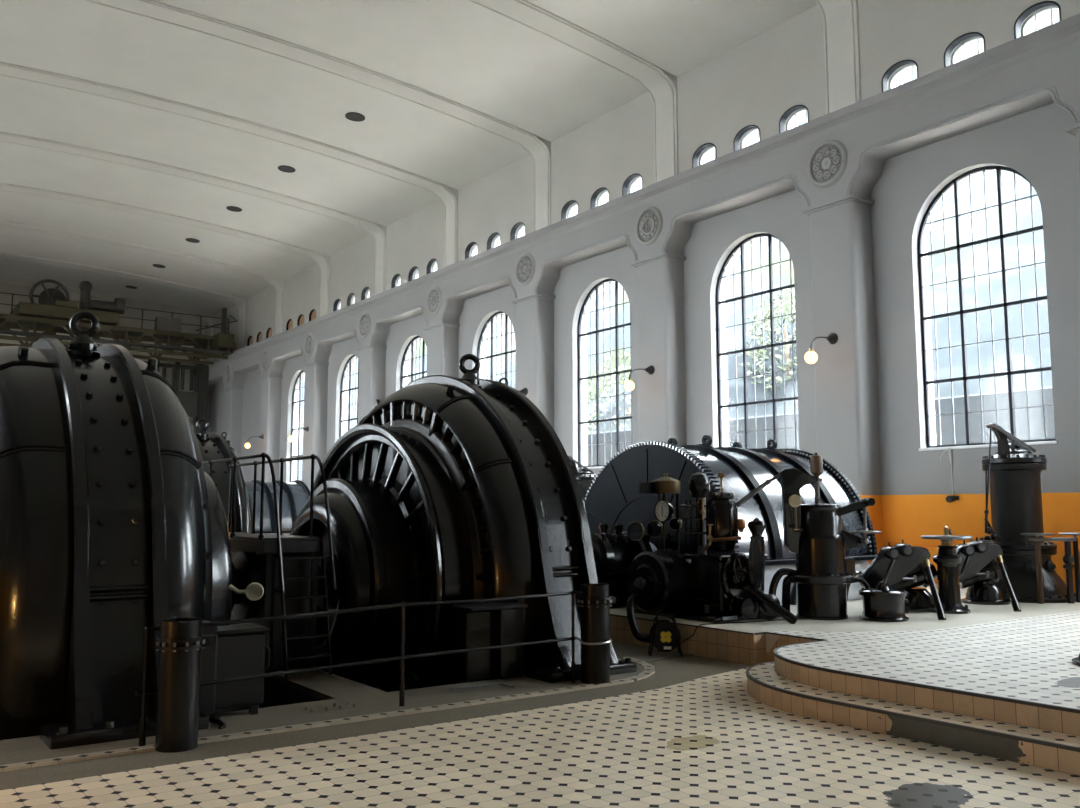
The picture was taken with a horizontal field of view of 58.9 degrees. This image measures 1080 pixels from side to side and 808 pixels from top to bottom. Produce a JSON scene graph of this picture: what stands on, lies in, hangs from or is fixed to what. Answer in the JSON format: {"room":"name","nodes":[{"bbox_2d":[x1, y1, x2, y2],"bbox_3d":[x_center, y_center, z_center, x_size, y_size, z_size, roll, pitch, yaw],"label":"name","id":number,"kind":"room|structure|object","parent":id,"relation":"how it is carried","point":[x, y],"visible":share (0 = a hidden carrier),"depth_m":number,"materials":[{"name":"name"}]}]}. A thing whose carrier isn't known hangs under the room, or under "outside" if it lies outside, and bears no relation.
{"room":"power station hall","nodes":[
{"label":"power station hall","id":0,"kind":"room"},
{"bbox_2d":[0,283,205,426],"bbox_3d":[-28.812,0.361,50.476,22.560,13.950,0.500,5,-8,-36],"label":"wall","id":1,"kind":"structure","parent":0,"point":[5,288],"depth_m":54.87,"materials":[{"name":"paint"}]},
{"bbox_2d":[144,361,208,435],"bbox_3d":[-20.860,2.310,52.229,4.900,9.645,0.900,5,-8,-36],"label":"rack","id":2,"kind":"object","parent":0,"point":[194,403],"visible":0.3,"depth_m":53.50,"materials":[{"name":"metal"}]},
{"bbox_2d":[221,678,320,712],"bbox_3d":[-5.144,4.191,9.490,4.330,2.650,5.150,5,-8,-36],"label":"floor","id":3,"kind":"structure","parent":0,"point":[275,693],"depth_m":9.99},
{"bbox_2d":[0,0,816,318],"bbox_3d":[-10.329,-8.944,25.965,22.560,1.129,63.300,5,-8,-36],"label":"ceiling","id":4,"kind":"structure","parent":0,"point":[464,52],"depth_m":28.30,"materials":[{"name":"paint"}]},
{"bbox_2d":[345,112,364,121],"bbox_3d":[-5.582,-8.685,28.916,0.602,0.089,0.600,5,-8,-36],"label":"ceiling vent","id":5,"kind":"object","parent":4,"relation":"in","point":[353,116],"visible":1,"depth_m":28.89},
{"bbox_2d":[0,641,1079,807],"bbox_3d":[-0.777,2.278,4.531,13.260,0.064,18.600,5,-8,-36],"label":"floor","id":6,"kind":"structure","parent":0,"point":[704,742],"depth_m":6.71,"materials":[{"name":"tile"}]},
{"bbox_2d":[155,617,215,752],"bbox_3d":[-2.660,2.078,7.126,0.410,0.930,0.355,0,-6,-4],"label":"bollard","id":7,"kind":"object","parent":6,"relation":"on","point":[179,644],"visible":1,"depth_m":7.01,"materials":[{"name":"metal"}]},
{"bbox_2d":[199,620,270,718],"bbox_3d":[-2.660,2.259,8.238,0.651,0.786,0.370,5,-8,-36],"label":"metal cabinet","id":8,"kind":"object","parent":6,"relation":"on","point":[238,650],"visible":0.86,"depth_m":8.09,"materials":[{"name":"black metal"}]},
{"bbox_2d":[202,452,335,673],"bbox_3d":[-3.359,1.802,11.219,0.702,2.348,3.503,5,-8,-36],"label":"platform","id":9,"kind":"object","parent":6,"relation":"on","point":[268,544],"visible":0.83,"depth_m":10.40,"materials":[{"name":"black metal"}]},
{"bbox_2d":[279,538,331,679],"bbox_3d":[-2.500,2.155,10.171,0.498,1.430,0.377,5,-8,-36],"label":"ladder","id":10,"kind":"object","parent":9,"relation":"attached to","point":[323,576],"visible":0.8,"depth_m":10.13,"materials":[{"name":"metal"}]},
{"bbox_2d":[230,550,310,670],"bbox_3d":[-3.323,2.349,11.339,0.720,1.284,2.050,5,-8,-36],"label":"pedestal","id":11,"kind":"object","parent":6,"relation":"on","point":[251,564],"visible":0.56,"depth_m":10.56,"materials":[{"name":"black metal"}]},
{"bbox_2d":[0,657,654,771],"bbox_3d":[-3.161,2.511,6.901,12.176,0.020,1.134,6,-8,-41],"label":"trim","id":12,"kind":"structure","parent":6,"relation":"on","point":[649,669],"depth_m":7.83,"materials":[{"name":"tile"}]},
{"bbox_2d":[301,701,361,713],"bbox_3d":[-1.826,2.656,8.400,0.500,0.037,0.180,5,-8,-36],"label":"floor plate","id":13,"kind":"object","parent":6,"relation":"on","point":[352,705],"visible":1,"depth_m":8.39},
{"bbox_2d":[135,591,611,745],"bbox_3d":[-1.159,2.226,8.479,4.622,0.932,0.303,5,-8,-36],"label":"pipe railing","id":14,"kind":"object","parent":6,"relation":"on","point":[143,722],"visible":0.89,"depth_m":8.43,"materials":[{"name":"metal"}]},
{"bbox_2d":[451,682,514,690],"bbox_3d":[-0.547,2.767,9.338,0.600,0.016,0.240,5,-8,-36],"label":"floor angle","id":15,"kind":"structure","parent":6,"relation":"on","point":[497,683],"depth_m":9.41,"materials":[{"name":"metal"}]},
{"bbox_2d":[450,602,526,681],"bbox_3d":[-0.533,2.461,9.917,0.680,0.751,0.440,5,-8,-36],"label":"metal box","id":16,"kind":"object","parent":6,"relation":"on","point":[475,625],"visible":0.98,"depth_m":9.81,"materials":[{"name":"black paint"}]},
{"bbox_2d":[578,583,615,683],"bbox_3d":[0.589,2.339,9.752,0.410,0.985,0.355,0,-6,-4],"label":"bollard","id":17,"kind":"object","parent":6,"relation":"on","point":[595,600],"visible":0.98,"depth_m":9.63,"materials":[{"name":"metal"}]},
{"bbox_2d":[626,593,661,651],"bbox_3d":[1.302,2.760,12.114,0.432,0.683,0.752,1,-6,-13],"label":"drain pipe","id":18,"kind":"object","parent":6,"relation":"on","point":[633,598],"visible":0.7,"depth_m":12.02,"materials":[{"name":"metal"}]},
{"bbox_2d":[648,614,811,656],"bbox_3d":[2.371,2.806,11.775,2.252,0.500,0.344,2,-7,-16],"label":"cable reel","id":19,"kind":"object","parent":6,"relation":"on","point":[664,635],"visible":1,"depth_m":11.45,"materials":[{"name":"black paint"}]},
{"bbox_2d":[204,0,1079,552],"bbox_3d":[-1.431,-1.740,31.689,0.550,13.900,63.300,5,-8,-36],"label":"wall","id":20,"kind":"structure","parent":0,"point":[780,68],"depth_m":21.91,"materials":[{"name":"paint"}]},
{"bbox_2d":[0,277,212,360],"bbox_3d":[-28.044,-4.476,49.947,21.460,4.150,0.860,5,-8,-36],"label":"trim","id":21,"kind":"structure","parent":20,"relation":"attached to","point":[209,321],"depth_m":53.62,"materials":[{"name":"paint"}]},
{"bbox_2d":[0,252,245,349],"bbox_3d":[-24.802,-4.965,45.521,21.460,4.150,0.860,5,-8,-36],"label":"trim","id":22,"kind":"structure","parent":20,"relation":"attached to","point":[239,302],"depth_m":49.12,"materials":[{"name":"paint"}]},
{"bbox_2d":[0,221,283,334],"bbox_3d":[-21.559,-5.453,41.096,21.460,4.150,0.860,5,-8,-36],"label":"trim","id":23,"kind":"structure","parent":20,"relation":"attached to","point":[278,284],"depth_m":44.42,"materials":[{"name":"paint"}]},
{"bbox_2d":[0,183,329,316],"bbox_3d":[-18.317,-5.941,36.670,21.460,4.150,0.860,5,-8,-36],"label":"trim","id":24,"kind":"structure","parent":20,"relation":"attached to","point":[323,260],"depth_m":39.69,"materials":[{"name":"paint"}]},
{"bbox_2d":[0,132,385,294],"bbox_3d":[-15.074,-6.429,32.245,21.460,4.150,0.860,5,-8,-36],"label":"trim","id":25,"kind":"structure","parent":20,"relation":"attached to","point":[378,231],"depth_m":34.87,"materials":[{"name":"paint"}]},
{"bbox_2d":[206,398,211,431],"bbox_3d":[-19.668,3.558,55.197,0.740,7.815,1.320,5,-8,-36],"label":"trim","id":26,"kind":"structure","parent":20,"relation":"attached to","point":[209,399],"depth_m":55.24,"materials":[{"name":"paint"}]},
{"bbox_2d":[224,364,231,382],"bbox_3d":[-16.675,-1.645,51.109,0.075,1.000,1.000,5,-8,-36],"label":"roundel","id":27,"kind":"object","parent":20,"relation":"attached to","point":[227,374],"visible":1,"depth_m":51.11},
{"bbox_2d":[0,62,457,266],"bbox_3d":[-11.832,-6.918,27.819,21.460,4.150,0.860,5,-8,-36],"label":"trim","id":28,"kind":"structure","parent":20,"relation":"attached to","point":[448,195],"depth_m":30.11,"materials":[{"name":"paint"}]},
{"bbox_2d":[222,387,243,463],"bbox_3d":[-16.426,3.069,50.772,0.740,7.815,1.320,5,-8,-36],"label":"trim","id":29,"kind":"structure","parent":20,"relation":"attached to","point":[233,406],"depth_m":50.63,"materials":[{"name":"paint"}]},
{"bbox_2d":[261,350,268,370],"bbox_3d":[-13.433,-2.133,46.684,0.075,1.000,1.000,5,-8,-36],"label":"roundel","id":30,"kind":"object","parent":20,"relation":"attached to","point":[265,355],"visible":1,"depth_m":46.64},
{"bbox_2d":[258,376,282,481],"bbox_3d":[-13.183,2.581,46.346,0.740,7.815,1.320,5,-8,-36],"label":"trim","id":31,"kind":"structure","parent":20,"relation":"attached to","point":[270,408],"depth_m":46.17,"materials":[{"name":"paint"}]},
{"bbox_2d":[290,371,304,481],"bbox_3d":[-11.166,1.071,44.563,0.300,5.365,2.640,5,-8,-36],"label":"window","id":32,"kind":"structure","parent":20,"relation":"in","point":[301,372],"depth_m":45.17,"materials":[{"name":"glass"}]},
{"bbox_2d":[304,334,314,355],"bbox_3d":[-10.190,-2.621,42.258,0.075,1.000,1.000,5,-8,-36],"label":"roundel","id":33,"kind":"object","parent":20,"relation":"attached to","point":[309,341],"visible":1,"depth_m":42.25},
{"bbox_2d":[302,361,328,489],"bbox_3d":[-9.941,2.093,41.921,0.740,7.815,1.320,5,-8,-36],"label":"trim","id":34,"kind":"structure","parent":20,"relation":"attached to","point":[316,373],"depth_m":41.74,"materials":[{"name":"paint"}]},
{"bbox_2d":[83,0,550,230],"bbox_3d":[-8.589,-7.406,23.393,21.460,4.150,0.860,5,-8,-36],"label":"ceiling beam","id":35,"kind":"structure","parent":20,"relation":"attached to","point":[539,149],"depth_m":26.19,"materials":[{"name":"paint"}]},
{"bbox_2d":[340,355,358,436],"bbox_3d":[-7.924,0.583,40.138,0.300,5.365,2.640,5,-8,-36],"label":"window","id":36,"kind":"structure","parent":20,"relation":"in","point":[353,356],"depth_m":40.73,"materials":[{"name":"glass"}]},
{"bbox_2d":[358,313,370,337],"bbox_3d":[-6.948,-3.109,37.832,0.075,1.000,1.000,5,-8,-36],"label":"roundel","id":37,"kind":"object","parent":20,"relation":"attached to","point":[364,325],"visible":1,"depth_m":37.79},
{"bbox_2d":[356,344,386,423],"bbox_3d":[-6.698,1.605,37.495,0.740,7.815,1.320,5,-8,-36],"label":"trim","id":38,"kind":"structure","parent":20,"relation":"attached to","point":[372,357],"depth_m":37.43,"materials":[{"name":"paint"}]},
{"bbox_2d":[408,266,418,281],"bbox_3d":[-4.652,-4.761,36.269,0.306,0.870,0.850,5,-8,-36],"label":"window","id":39,"kind":"structure","parent":20,"relation":"in","point":[410,276],"depth_m":36.52,"materials":[{"name":"metal"}]},
{"bbox_2d":[401,336,426,388],"bbox_3d":[-4.681,0.095,35.712,0.300,5.365,2.640,5,-8,-36],"label":"window","id":40,"kind":"structure","parent":20,"relation":"in","point":[411,342],"depth_m":36.29,"materials":[{"name":"glass"}]},
{"bbox_2d":[426,258,437,274],"bbox_3d":[-3.828,-4.885,35.144,0.306,0.870,0.850,5,-8,-36],"label":"window","id":41,"kind":"structure","parent":20,"relation":"in","point":[428,269],"depth_m":35.39,"materials":[{"name":"metal"}]},
{"bbox_2d":[426,287,441,314],"bbox_3d":[-3.705,-3.598,33.407,0.075,1.000,1.000,5,-8,-36],"label":"roundel","id":42,"kind":"object","parent":20,"relation":"attached to","point":[434,298],"visible":1,"depth_m":33.39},
{"bbox_2d":[423,321,459,376],"bbox_3d":[-3.456,1.116,33.070,0.740,7.815,1.320,5,-8,-36],"label":"trim","id":43,"kind":"structure","parent":20,"relation":"attached to","point":[443,337],"depth_m":33.03,"materials":[{"name":"paint"}]},
{"bbox_2d":[465,242,477,258],"bbox_3d":[-2.234,-5.125,32.968,0.306,0.870,0.850,5,-8,-36],"label":"window","id":44,"kind":"structure","parent":20,"relation":"in","point":[467,251],"depth_m":33.20,"materials":[{"name":"metal"}]},
{"bbox_2d":[487,232,500,249],"bbox_3d":[-1.410,-5.249,31.843,0.306,0.870,0.850,5,-8,-36],"label":"window","id":45,"kind":"structure","parent":20,"relation":"in","point":[491,237],"depth_m":32.08,"materials":[{"name":"metal"}]},
{"bbox_2d":[477,311,514,386],"bbox_3d":[-1.438,-0.393,31.287,0.300,5.365,2.640,5,-8,-36],"label":"window","id":46,"kind":"structure","parent":20,"relation":"in","point":[506,352],"depth_m":31.69,"materials":[{"name":"metal"}]},
{"bbox_2d":[510,222,524,240],"bbox_3d":[-0.585,-5.373,30.718,0.306,0.870,0.850,5,-8,-36],"label":"window","id":47,"kind":"structure","parent":20,"relation":"in","point":[513,230],"depth_m":30.96,"materials":[{"name":"metal"}]},
{"bbox_2d":[515,253,534,285],"bbox_3d":[-0.463,-4.086,28.981,0.075,1.000,1.000,5,-8,-36],"label":"roundel","id":48,"kind":"object","parent":20,"relation":"attached to","point":[525,266],"visible":1,"depth_m":28.95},
{"bbox_2d":[511,292,555,428],"bbox_3d":[-0.213,0.628,28.644,0.740,7.815,1.320,5,-8,-36],"label":"trim","id":49,"kind":"structure","parent":20,"relation":"attached to","point":[534,311],"depth_m":28.52,"materials":[{"name":"paint"}]},
{"bbox_2d":[561,200,578,220],"bbox_3d":[1.009,-5.613,28.543,0.306,0.870,0.850,5,-8,-36],"label":"window","id":50,"kind":"structure","parent":20,"relation":"in","point":[566,206],"depth_m":28.77,"materials":[{"name":"metal"}]},
{"bbox_2d":[467,0,677,182],"bbox_3d":[-5.347,-7.894,18.968,21.460,4.150,0.860,5,-8,-36],"label":"trim","id":51,"kind":"structure","parent":20,"relation":"attached to","point":[661,85],"depth_m":24.51,"materials":[{"name":"paint"}]},
{"bbox_2d":[590,187,608,208],"bbox_3d":[1.833,-5.737,27.418,0.306,0.870,0.850,5,-8,-36],"label":"window","id":52,"kind":"structure","parent":20,"relation":"in","point":[597,192],"depth_m":27.65,"materials":[{"name":"metal"}]},
{"bbox_2d":[577,279,631,468],"bbox_3d":[1.804,-0.882,26.861,0.300,5.365,2.640,5,-8,-36],"label":"window","id":53,"kind":"structure","parent":20,"relation":"in","point":[595,288],"depth_m":27.11,"materials":[{"name":"glass"}]},
{"bbox_2d":[622,173,642,195],"bbox_3d":[2.657,-5.862,26.293,0.306,0.870,0.850,5,-8,-36],"label":"window","id":54,"kind":"structure","parent":20,"relation":"in","point":[630,178],"depth_m":26.53,"materials":[{"name":"metal"}]},
{"bbox_2d":[194,13,1079,397],"bbox_3d":[-1.973,-3.895,31.530,0.790,1.830,62.300,5,-8,-36],"label":"trim","id":55,"kind":"structure","parent":20,"relation":"attached to","point":[1039,68],"depth_m":21.96,"materials":[{"name":"paint"}]},
{"bbox_2d":[624,365,654,390],"bbox_3d":[2.463,-0.654,23.891,0.875,0.708,0.256,5,-8,-36],"label":"wall lamp","id":56,"kind":"object","parent":20,"relation":"attached to","point":[629,385],"visible":1,"depth_m":23.69,"materials":[{"name":"glass"}]},
{"bbox_2d":[635,206,662,244],"bbox_3d":[2.780,-4.574,24.556,0.075,1.000,1.000,5,-8,-36],"label":"roundel","id":57,"kind":"object","parent":20,"relation":"attached to","point":[649,223],"visible":1,"depth_m":24.55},
{"bbox_2d":[631,252,686,445],"bbox_3d":[3.030,0.140,24.218,0.740,7.815,1.320,5,-8,-36],"label":"trim","id":58,"kind":"structure","parent":20,"relation":"attached to","point":[660,277],"depth_m":24.07,"materials":[{"name":"paint"}]},
{"bbox_2d":[692,143,716,167],"bbox_3d":[4.251,-6.101,24.117,0.306,0.870,0.850,5,-8,-36],"label":"window","id":59,"kind":"structure","parent":20,"relation":"in","point":[701,148],"depth_m":24.33,"materials":[{"name":"metal"}]},
{"bbox_2d":[733,125,760,150],"bbox_3d":[5.075,-6.226,22.992,0.306,0.870,0.850,5,-8,-36],"label":"window","id":60,"kind":"structure","parent":20,"relation":"in","point":[745,129],"depth_m":23.20,"materials":[{"name":"metal"}]},
{"bbox_2d":[716,233,797,448],"bbox_3d":[5.047,-1.370,22.435,0.300,5.365,2.640,5,-8,-36],"label":"window","id":61,"kind":"structure","parent":20,"relation":"in","point":[740,245],"depth_m":22.64,"materials":[{"name":"metal"}]},
{"bbox_2d":[779,105,808,132],"bbox_3d":[5.900,-6.350,21.867,0.306,0.870,0.850,5,-8,-36],"label":"window","id":62,"kind":"structure","parent":20,"relation":"in","point":[791,110],"depth_m":22.07,"materials":[{"name":"metal"}]},
{"bbox_2d":[805,333,837,363],"bbox_3d":[5.706,-1.142,19.466,0.875,0.708,0.256,5,-8,-36],"label":"wall lamp","id":63,"kind":"object","parent":20,"relation":"attached to","point":[811,357],"visible":1,"depth_m":19.26,"materials":[{"name":"glass"}]},
{"bbox_2d":[807,140,847,187],"bbox_3d":[6.022,-5.062,20.130,0.075,1.000,1.000,5,-8,-36],"label":"roundel","id":64,"kind":"object","parent":20,"relation":"attached to","point":[827,163],"visible":1,"depth_m":20.10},
{"bbox_2d":[814,0,860,113],"bbox_3d":[-2.104,-8.383,14.542,21.460,4.150,0.860,5,-8,-36],"label":"trim","id":65,"kind":"structure","parent":20,"relation":"attached to","point":[840,17],"depth_m":20.77,"materials":[{"name":"paint"}]},
{"bbox_2d":[801,194,883,563],"bbox_3d":[6.272,-0.348,19.793,0.740,7.815,1.320,5,-8,-36],"label":"pillar","id":66,"kind":"structure","parent":20,"relation":"attached to","point":[842,282],"depth_m":19.60,"materials":[{"name":"paint"}]},
{"bbox_2d":[881,59,918,91],"bbox_3d":[7.494,-6.590,19.692,0.306,0.870,0.850,5,-8,-36],"label":"window","id":67,"kind":"structure","parent":20,"relation":"in","point":[910,63],"depth_m":19.88,"materials":[{"name":"metal"}]},
{"bbox_2d":[944,32,985,66],"bbox_3d":[8.318,-6.714,18.567,0.306,0.870,0.850,5,-8,-36],"label":"window","id":68,"kind":"structure","parent":20,"relation":"in","point":[958,40],"depth_m":18.75,"materials":[{"name":"metal"}]},
{"bbox_2d":[918,166,1057,450],"bbox_3d":[8.289,-1.858,18.010,0.300,5.365,2.640,5,-8,-36],"label":"window","id":69,"kind":"structure","parent":20,"relation":"in","point":[1002,236],"depth_m":18.18,"materials":[{"name":"metal"}]},
{"bbox_2d":[924,547,1079,592],"bbox_3d":[11.748,2.431,12.384,0.200,0.665,16.500,5,-8,-36],"label":"baseboard","id":70,"kind":"structure","parent":20,"relation":"attached to","point":[1057,558],"depth_m":16.25,"materials":[{"name":"paint"}]},
{"bbox_2d":[1014,1,1061,38],"bbox_3d":[9.142,-6.838,17.442,0.306,0.870,0.850,5,-8,-36],"label":"window","id":71,"kind":"structure","parent":20,"relation":"in","point":[1051,5],"depth_m":17.61,"materials":[{"name":"metal"}]},
{"bbox_2d":[1066,122,1079,185],"bbox_3d":[9.515,-0.837,15.367,0.740,7.815,1.320,5,-8,-36],"label":"trim","id":72,"kind":"structure","parent":20,"relation":"attached to","point":[1074,129],"depth_m":16.01,"materials":[{"name":"paint"}]},
{"bbox_2d":[610,584,1079,708],"bbox_3d":[-5.654,4.656,27.890,9.900,0.355,62.300,5,-8,-36],"label":"floor","id":73,"kind":"structure","parent":0,"point":[1029,658],"depth_m":9.72,"materials":[{"name":"tile"}]},
{"bbox_2d":[245,480,309,534],"bbox_3d":[-10.008,3.959,33.337,3.255,2.894,3.667,5,-8,-36],"label":"turbine","id":74,"kind":"object","parent":73,"relation":"on","point":[296,493],"visible":0.39,"depth_m":32.47,"materials":[{"name":"blue paint"}]},
{"bbox_2d":[567,455,596,500],"bbox_3d":[1.102,2.674,24.076,1.599,2.747,1.672,-2,-7,15],"label":"valve","id":75,"kind":"object","parent":73,"relation":"on","point":[585,476],"visible":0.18,"depth_m":23.82,"materials":[{"name":"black metal"}]},
{"bbox_2d":[590,523,654,608],"bbox_3d":[1.143,2.379,14.266,1.250,1.185,1.000,5,-8,-36],"label":"shaft bearing","id":76,"kind":"object","parent":73,"relation":"on","point":[613,560],"visible":0.47,"depth_m":13.79,"materials":[{"name":"black paint"}]},
{"bbox_2d":[614,524,623,534],"bbox_3d":[1.160,1.849,14.087,0.136,0.170,0.140,5,-8,-36],"label":"cup","id":77,"kind":"object","parent":76,"relation":"on","point":[618,528],"depth_m":14.04,"materials":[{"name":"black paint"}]},
{"bbox_2d":[610,614,752,634],"bbox_3d":[-12.243,4.808,30.824,0.024,0.017,49.800,5,-8,-36],"label":"trim","id":78,"kind":"structure","parent":73,"relation":"attached to","point":[610,614],"depth_m":11.48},
{"bbox_2d":[610,615,753,664],"bbox_3d":[-12.243,4.984,30.805,0.012,0.343,49.800,5,-8,-36],"label":"trim","id":79,"kind":"structure","parent":73,"relation":"attached to","point":[735,647],"depth_m":11.41,"materials":[{"name":"tile"}]},
{"bbox_2d":[600,472,798,623],"bbox_3d":[2.119,1.850,12.609,1.633,1.931,2.594,5,-8,-36],"label":"governor","id":80,"kind":"object","parent":73,"relation":"on","point":[719,587],"visible":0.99,"depth_m":12.35,"materials":[{"name":"black paint"}]},
{"bbox_2d":[747,518,765,543],"bbox_3d":[2.755,1.609,12.159,0.240,0.320,0.240,5,-8,-36],"label":"cup","id":81,"kind":"object","parent":80,"relation":"on","point":[756,526],"depth_m":12.08,"materials":[{"name":"black paint"}]},
{"bbox_2d":[584,435,876,605],"bbox_3d":[2.962,2.006,15.635,3.255,2.894,3.667,5,-8,-36],"label":"turbine","id":82,"kind":"object","parent":73,"relation":"on","point":[614,497],"visible":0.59,"depth_m":14.78,"materials":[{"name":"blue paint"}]},
{"bbox_2d":[754,634,766,664],"bbox_3d":[2.501,2.784,10.859,0.210,0.343,0.012,5,-8,-36],"label":"trim","id":83,"kind":"structure","parent":73,"relation":"attached to","point":[760,639],"depth_m":10.85,"materials":[{"name":"tile"}]},
{"bbox_2d":[766,634,779,652],"bbox_3d":[2.638,2.720,10.837,0.012,0.214,0.190,5,-8,-36],"label":"trim","id":84,"kind":"structure","parent":73,"relation":"attached to","point":[771,639],"depth_m":10.86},
{"bbox_2d":[767,634,817,661],"bbox_3d":[2.821,2.755,10.600,0.012,0.343,0.800,5,-8,-36],"label":"trim","id":85,"kind":"structure","parent":73,"relation":"attached to","point":[782,640],"depth_m":10.73,"materials":[{"name":"tile"}]},
{"bbox_2d":[766,632,824,640],"bbox_3d":[2.821,2.578,10.619,0.024,0.017,0.800,5,-8,-36],"label":"trim","id":86,"kind":"structure","parent":73,"relation":"attached to","point":[766,632],"depth_m":10.61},
{"bbox_2d":[768,452,880,619],"bbox_3d":[3.705,1.714,12.557,1.385,2.155,0.800,1,-6,-5],"label":"upright servo","id":87,"kind":"object","parent":73,"relation":"on","point":[814,532],"visible":0.87,"depth_m":12.34,"materials":[{"name":"black paint"}]},
{"bbox_2d":[810,452,822,477],"bbox_3d":[3.620,0.797,12.526,0.155,0.340,0.156,5,-8,-36],"label":"oil bottle","id":88,"kind":"object","parent":87,"relation":"on","point":[816,461],"depth_m":12.46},
{"bbox_2d":[859,579,909,621],"bbox_3d":[4.414,2.488,12.221,0.652,0.519,0.599,-1,-6,8],"label":"pot","id":89,"kind":"object","parent":73,"relation":"on","point":[881,603],"visible":1,"depth_m":12.01,"materials":[{"name":"black paint"}]},
{"bbox_2d":[859,539,945,619],"bbox_3d":[5.137,2.357,13.048,1.153,1.023,1.399,-5,-8,40],"label":"valve","id":90,"kind":"object","parent":73,"relation":"on","point":[906,566],"visible":0.89,"depth_m":12.81,"materials":[{"name":"black paint"}]},
{"bbox_2d":[774,655,1079,735],"bbox_3d":[5.277,2.030,4.791,1.380,0.158,11.771,3,-7,-28],"label":"trim","id":91,"kind":"structure","parent":73,"relation":"attached to","point":[1059,721],"depth_m":7.53,"materials":[{"name":"tile"}]},
{"bbox_2d":[774,640,1079,713],"bbox_3d":[5.275,1.941,4.803,1.390,0.025,11.780,3,-7,-28],"label":"trim","id":92,"kind":"structure","parent":73,"relation":"attached to","point":[1073,710],"depth_m":7.61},
{"bbox_2d":[921,526,972,613],"bbox_3d":[5.600,2.261,13.138,0.664,1.170,0.664,5,-8,-36],"label":"pedestal","id":93,"kind":"object","parent":73,"relation":"on","point":[947,560],"visible":0.98,"depth_m":13.01,"materials":[{"name":"black paint"}]},
{"bbox_2d":[936,537,1020,611],"bbox_3d":[6.579,2.463,14.018,1.153,1.023,1.399,-5,-8,40],"label":"valve","id":94,"kind":"object","parent":73,"relation":"on","point":[978,567],"visible":0.94,"depth_m":13.79,"materials":[{"name":"black paint"}]},
{"bbox_2d":[971,423,1075,602],"bbox_3d":[7.587,1.697,15.225,1.599,2.747,1.672,-2,-7,15],"label":"machine","id":95,"kind":"object","parent":73,"relation":"on","point":[1014,477],"visible":0.74,"depth_m":14.91,"materials":[{"name":"black metal"}]},
{"bbox_2d":[1020,533,1079,603],"bbox_3d":[7.792,2.462,14.391,1.144,1.045,0.460,2,-6,-14],"label":"stand","id":96,"kind":"object","parent":73,"relation":"on","point":[1068,559],"visible":1,"depth_m":14.31,"materials":[{"name":"metal"}]},
{"bbox_2d":[749,662,1079,746],"bbox_3d":[5.695,2.226,5.047,1.920,0.178,11.800,5,-8,-36],"label":"step","id":97,"kind":"structure","parent":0,"point":[766,673],"depth_m":7.53,"materials":[{"name":"tile"}]},
{"bbox_2d":[746,661,1079,751],"bbox_3d":[4.948,2.107,4.686,1.685,0.026,11.971,3,-7,-27],"label":"trim","id":98,"kind":"structure","parent":97,"relation":"attached to","point":[943,723],"depth_m":7.26,"materials":[{"name":"metal"}]},
{"bbox_2d":[747,677,1079,775],"bbox_3d":[4.950,2.196,4.674,1.675,0.157,11.962,3,-7,-27],"label":"trim","id":99,"kind":"structure","parent":97,"relation":"attached to","point":[1037,755],"depth_m":7.21,"materials":[{"name":"tile"}]},
{"bbox_3d":[-8.120,3.351,14.258,12.910,0.064,5.866,5,-8,-36],"label":"floor","id":100,"kind":"structure","parent":0,"visible":0},
{"bbox_2d":[0,311,263,749],"bbox_3d":[-4.977,1.822,9.777,6.070,5.502,3.942,-3,-7,28],"label":"generator","id":101,"kind":"object","parent":100,"relation":"on","point":[113,524],"visible":0.86,"depth_m":7.96,"materials":[{"name":"black paint"}]},
{"bbox_2d":[290,354,636,691],"bbox_3d":[-1.241,2.126,12.546,4.353,5.502,5.791,0,-6,-3],"label":"generator","id":102,"kind":"object","parent":100,"relation":"on","point":[449,487],"visible":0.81,"depth_m":10.84,"materials":[{"name":"black paint"}]},
{"label":"outside","id":103,"kind":"structure","parent":0,"visible":0},
{"bbox_2d":[299,10,1059,462],"bbox_3d":[18.031,-8.930,57.757,60.398,38.392,150.000,5,-8,-36],"label":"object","id":104,"kind":"structure","parent":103,"point":[1032,353],"depth_m":32.59,"materials":[{"name":"glass"}]},
{"bbox_2d":[587,352,630,432],"bbox_3d":[3.826,2.231,40.507,4.718,9.146,4.764,5,-8,-36],"label":"tree","id":105,"kind":"object","parent":104,"relation":"on","point":[628,412],"visible":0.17,"depth_m":40.44,"materials":[{"name":"green plant"}]},
{"bbox_2d":[298,386,1054,480],"bbox_3d":[3.794,3.440,33.515,0.600,5.200,90.000,5,-8,-36],"label":"building","id":106,"kind":"structure","parent":104,"relation":"on","point":[1036,422],"depth_m":24.04,"materials":[{"name":"grey stone"}]},
{"bbox_2d":[740,287,796,392],"bbox_3d":[8.926,0.873,33.789,3.455,10.370,3.456,1,-6,-12],"label":"tree","id":107,"kind":"object","parent":104,"relation":"on","point":[758,333],"visible":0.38,"depth_m":33.86,"materials":[{"name":"green plant"}]},
{"bbox_3d":[-22.499,5.516,33.883,12.910,0.064,32.684,5,-8,-36],"label":"floor","id":108,"kind":"structure","parent":0,"visible":0},
{"bbox_2d":[196,418,250,532],"bbox_3d":[-7.807,3.096,21.339,5.791,5.502,4.353,-2,-7,20],"label":"generator","id":109,"kind":"object","parent":108,"relation":"on","point":[212,445],"visible":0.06,"depth_m":20.03,"materials":[{"name":"black paint"}]},
{"bbox_3d":[-19.223,-3.155,18.810,0.550,13.900,63.300,5,-8,-36],"label":"wall","id":110,"kind":"structure","parent":0,"visible":0},
{"bbox_3d":[-18.682,-5.224,19.434,0.790,1.830,62.300,5,-8,-36],"label":"trim","id":111,"kind":"structure","parent":110,"relation":"attached to","visible":0},
{"bbox_2d":[0,279,237,364],"bbox_3d":[-25.460,-4.535,45.818,20.779,3.300,4.400,5,-8,-36],"label":"crane","id":112,"kind":"object","parent":111,"relation":"on","point":[54,310],"visible":0.94,"depth_m":47.28,"materials":[{"name":"green paint"}]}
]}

